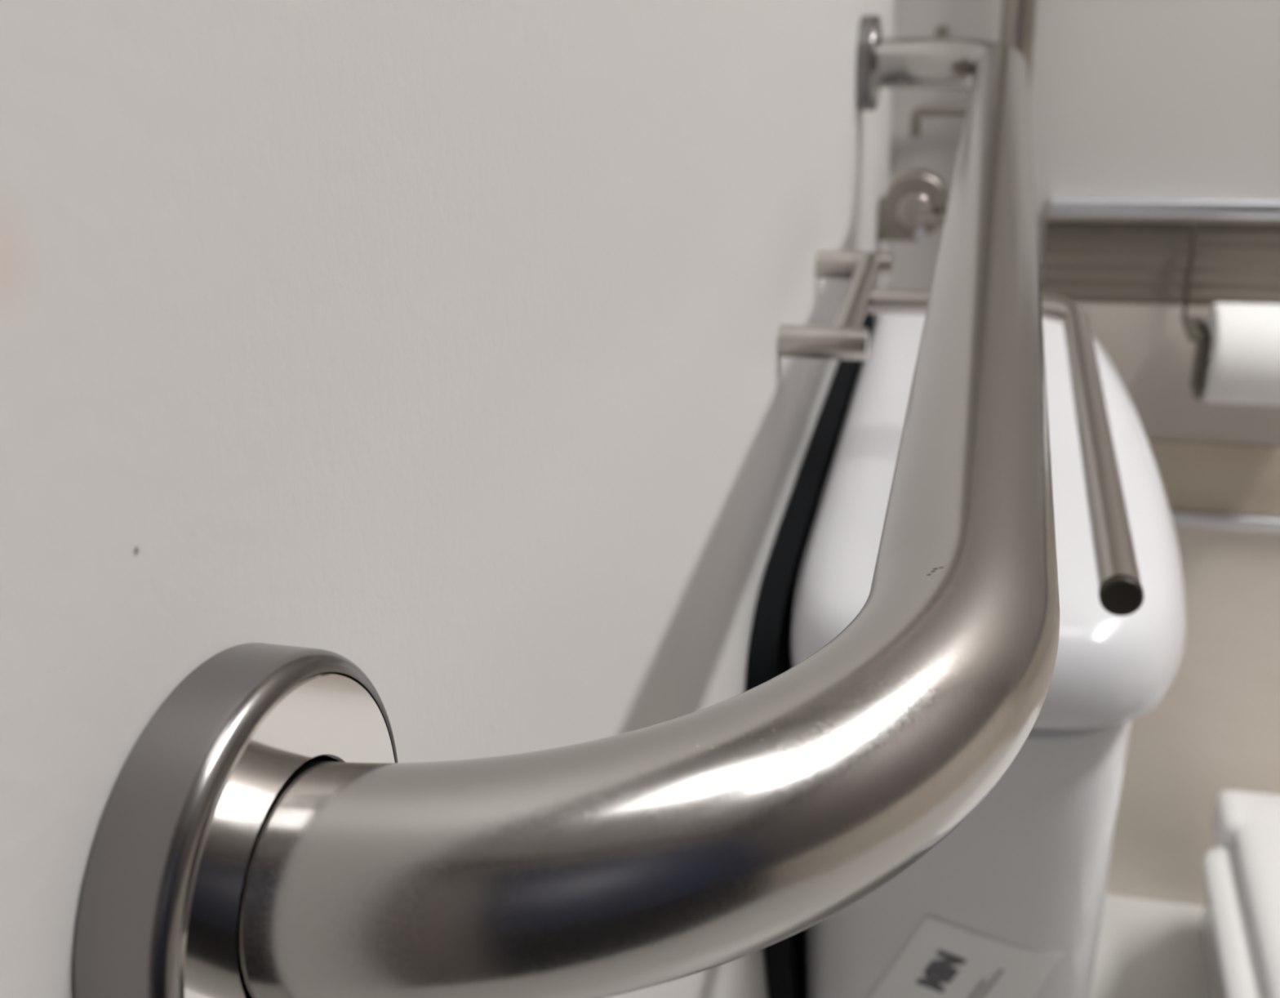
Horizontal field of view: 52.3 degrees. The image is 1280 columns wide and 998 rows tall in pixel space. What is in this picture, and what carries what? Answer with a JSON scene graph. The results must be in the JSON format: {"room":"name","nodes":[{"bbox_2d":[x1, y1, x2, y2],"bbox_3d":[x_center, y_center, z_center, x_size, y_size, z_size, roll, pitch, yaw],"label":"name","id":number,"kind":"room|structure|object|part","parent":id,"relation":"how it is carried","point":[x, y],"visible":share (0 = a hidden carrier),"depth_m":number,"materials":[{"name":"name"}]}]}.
{"room":"public restroom","nodes":[
{"label":"public restroom","id":0,"kind":"room"},
{"bbox_2d":[0,0,895,997],"bbox_3d":[-0.069,-0.274,0.192,0.080,2.430,1.900,4,26,14],"label":"wall","id":1,"kind":"structure","parent":0,"point":[430,346],"depth_m":0.21,"materials":[{"name":"paint"}]},
{"bbox_2d":[72,14,1059,997],"bbox_3d":[0.099,-0.118,0.512,0.108,0.061,0.872,4,26,14],"label":"grab bar","id":2,"kind":"object","parent":1,"relation":"attached to","point":[225,860],"visible":1,"depth_m":0.16,"materials":[{"name":"metal"}]},
{"bbox_3d":[-0.045,0.050,0.170,0.004,0.055,0.055,4,26,14],"label":"plate","id":3,"kind":"part","parent":2,"relation":"part of","materials":[{"name":"silver metal"}]},
{"bbox_3d":[0.158,-0.292,0.876,0.004,0.055,0.055,4,26,14],"label":"plate","id":4,"kind":"part","parent":2,"relation":"part of","materials":[{"name":"silver metal"}]},
{"bbox_2d":[877,168,949,241],"bbox_3d":[0.229,-0.242,1.084,0.060,0.061,0.060,4,26,14],"label":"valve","id":5,"kind":"object","parent":1,"relation":"attached to","point":[914,204],"visible":0.97,"depth_m":1.07,"materials":[{"name":"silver metal"}]},
{"bbox_3d":[0.225,-0.236,1.068,0.028,0.028,0.010,4,26,14],"label":"knob","id":6,"kind":"part","parent":5,"relation":"part of","materials":[{"name":"silver metal"}]},
{"bbox_3d":[0.239,-0.227,1.061,0.027,0.009,0.012,4,26,14],"label":"lever","id":7,"kind":"part","parent":5,"relation":"part of","materials":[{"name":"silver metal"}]},
{"bbox_2d":[777,250,1144,615],"bbox_3d":[0.125,-0.052,0.559,0.143,0.018,0.361,4,26,14],"label":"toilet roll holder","id":8,"kind":"object","parent":1,"relation":"attached to","point":[1121,592],"visible":0.91,"depth_m":0.57,"materials":[{"name":"silver metal"}]},
{"bbox_3d":[0.085,-0.072,0.605,0.041,0.015,0.015,4,26,14],"label":"wall post","id":9,"kind":"part","parent":8,"relation":"part of","materials":[{"name":"silver metal"}]},
{"bbox_3d":[0.119,-0.129,0.721,0.041,0.015,0.015,4,26,14],"label":"wall post","id":10,"kind":"part","parent":8,"relation":"part of","materials":[{"name":"silver metal"}]},
{"bbox_3d":[0.110,-0.102,0.660,0.012,0.012,0.134,4,26,14],"label":"rail","id":11,"kind":"part","parent":8,"relation":"part of","materials":[{"name":"silver metal"}]},
{"bbox_3d":[0.133,-0.038,0.533,0.112,0.014,0.301,4,26,14],"label":"rod","id":12,"kind":"part","parent":8,"relation":"part of","materials":[{"name":"silver metal"}]},
{"bbox_3d":[0.143,0.029,0.388,0.013,0.013,0.004,4,26,14],"label":"rod","id":13,"kind":"part","parent":8,"relation":"part of","materials":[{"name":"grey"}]},
{"bbox_2d":[885,0,1279,290],"bbox_3d":[1.025,-0.635,0.838,1.830,2.430,0.080,4,26,14],"label":"wall","id":14,"kind":"structure","parent":0,"point":[1128,98],"depth_m":1.11,"materials":[{"name":"grey paint"}]},
{"bbox_2d":[909,103,968,137],"bbox_3d":[0.273,-0.336,1.141,0.070,0.033,0.023,4,26,14],"label":"wall hook","id":15,"kind":"object","parent":14,"relation":"attached to","point":[919,111],"visible":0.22,"depth_m":1.13,"materials":[{"name":"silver metal"}]},
{"bbox_2d":[934,25,948,37],"bbox_3d":[0.260,-0.402,1.123,0.011,0.011,0.006,4,26,14],"label":"screw","id":16,"kind":"object","parent":14,"relation":"attached to","point":[941,31],"visible":0.91,"depth_m":1.12,"materials":[{"name":"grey metal"}]},
{"bbox_2d":[999,0,1036,90],"bbox_3d":[0.301,-0.671,0.958,0.027,1.100,0.044,4,26,14],"label":"pipe","id":17,"kind":"object","parent":14,"relation":"attached to","point":[1018,16],"visible":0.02,"depth_m":1.07,"materials":[{"name":"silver metal"}]},
{"bbox_2d":[1089,893,1212,997],"bbox_3d":[0.875,0.920,0.500,1.910,0.080,2.060,4,26,14],"label":"floor","id":18,"kind":"structure","parent":0,"point":[1146,948],"depth_m":1.38,"materials":[{"name":"tile"}]},
{"bbox_2d":[746,313,1186,997],"bbox_3d":[0.216,0.292,0.906,0.191,0.770,0.503,4,26,14],"label":"bin","id":19,"kind":"object","parent":18,"relation":"on","point":[1010,903],"visible":0.62,"depth_m":0.63,"materials":[{"name":"white plastic"}]},
{"bbox_3d":[0.127,0.296,0.924,0.012,0.756,0.473,4,26,14],"label":"panel","id":20,"kind":"part","parent":19,"relation":"part of","materials":[{"name":"black plastic"}]},
{"bbox_3d":[0.205,-0.033,0.751,0.178,0.049,0.503,4,26,14],"label":"lid","id":21,"kind":"part","parent":19,"relation":"part of","materials":[{"name":"white plastic"}]},
{"bbox_2d":[1199,789,1279,997],"bbox_3d":[0.610,0.447,0.976,0.389,0.393,0.744,4,26,14],"label":"toilet","id":22,"kind":"object","parent":18,"relation":"on","point":[1239,922],"visible":1,"depth_m":0.93,"materials":[{"name":"white ceramic"}]},
{"bbox_3d":[0.612,0.464,0.991,0.366,0.349,0.730,4,26,14],"label":"bowl","id":23,"kind":"part","parent":22,"relation":"part of","materials":[{"name":"white ceramic"}]},
{"bbox_3d":[0.561,0.367,0.764,0.389,0.022,0.419,4,26,14],"label":"seat","id":24,"kind":"part","parent":22,"relation":"part of","materials":[{"name":"white plastic"}]},
{"bbox_3d":[0.567,0.336,0.780,0.346,0.020,0.442,4,26,14],"label":"lid","id":25,"kind":"part","parent":22,"relation":"part of","materials":[{"name":"white ceramic"}]},
{"bbox_2d":[1046,208,1279,906],"bbox_3d":[1.171,0.120,1.163,1.610,0.774,0.080,4,26,14],"label":"tiled wall","id":26,"kind":"structure","parent":0,"point":[1216,729],"depth_m":1.34,"materials":[{"name":"beige tile"}]},
{"bbox_2d":[1040,221,1192,304],"bbox_3d":[0.425,-0.211,1.168,0.122,0.073,0.004,4,26,14],"label":"trim","id":27,"kind":"structure","parent":26,"relation":"attached to","point":[1084,261],"depth_m":1.17,"materials":[{"name":"wood"}]},
{"bbox_2d":[1048,195,1279,218],"bbox_3d":[1.141,-0.207,0.958,1.610,0.016,0.016,4,26,14],"label":"trim","id":28,"kind":"structure","parent":26,"relation":"attached to","point":[1076,206],"depth_m":1.13,"materials":[{"name":"silver metal"}]},
{"bbox_2d":[1075,302,1279,444],"bbox_3d":[1.149,-0.070,1.029,1.610,0.130,0.003,4,26,14],"label":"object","id":29,"kind":"structure","parent":26,"relation":"attached to","point":[1148,346],"depth_m":1.20,"materials":[{"name":"grey tile"}]},
{"bbox_2d":[1181,222,1210,399],"bbox_3d":[0.554,-0.157,1.108,0.164,0.140,0.060,4,26,14],"label":"bracket","id":30,"kind":"object","parent":26,"relation":"attached to","point":[1196,330],"visible":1,"depth_m":1.13,"materials":[{"name":"silver"}]},
{"bbox_3d":[0.483,-0.148,1.133,0.016,0.005,0.060,4,26,14],"label":"arm","id":31,"kind":"part","parent":30,"relation":"part of","materials":[{"name":"brown"}]},
{"bbox_3d":[0.486,-0.119,1.132,0.005,0.057,0.035,4,26,14],"label":"plate","id":32,"kind":"part","parent":30,"relation":"part of","materials":[{"name":"brown"}]},
{"bbox_2d":[1201,302,1279,405],"bbox_3d":[0.545,-0.122,1.111,0.114,0.086,0.086,4,26,14],"label":"roll","id":33,"kind":"object","parent":30,"relation":"on","point":[1243,366],"visible":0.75,"depth_m":1.08,"materials":[{"name":"white paper"}]},
{"bbox_2d":[1146,439,1279,515],"bbox_3d":[1.154,0.022,1.071,1.610,0.070,0.004,4,26,14],"label":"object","id":34,"kind":"structure","parent":26,"relation":"attached to","point":[1211,477],"depth_m":1.22,"materials":[{"name":"beige tile"}]},
{"bbox_2d":[1169,508,1279,532],"bbox_3d":[1.155,0.061,1.085,1.610,0.014,0.014,4,26,14],"label":"trim","id":35,"kind":"structure","parent":26,"relation":"attached to","point":[1207,519],"depth_m":1.23,"materials":[{"name":"silver metal"}]},
{"bbox_2d":[1182,222,1279,305],"bbox_3d":[1.204,-0.159,0.970,1.487,0.073,0.004,4,26,14],"label":"trim","id":36,"kind":"structure","parent":26,"relation":"attached to","point":[1233,263],"depth_m":1.14,"materials":[{"name":"wood"}]}
]}

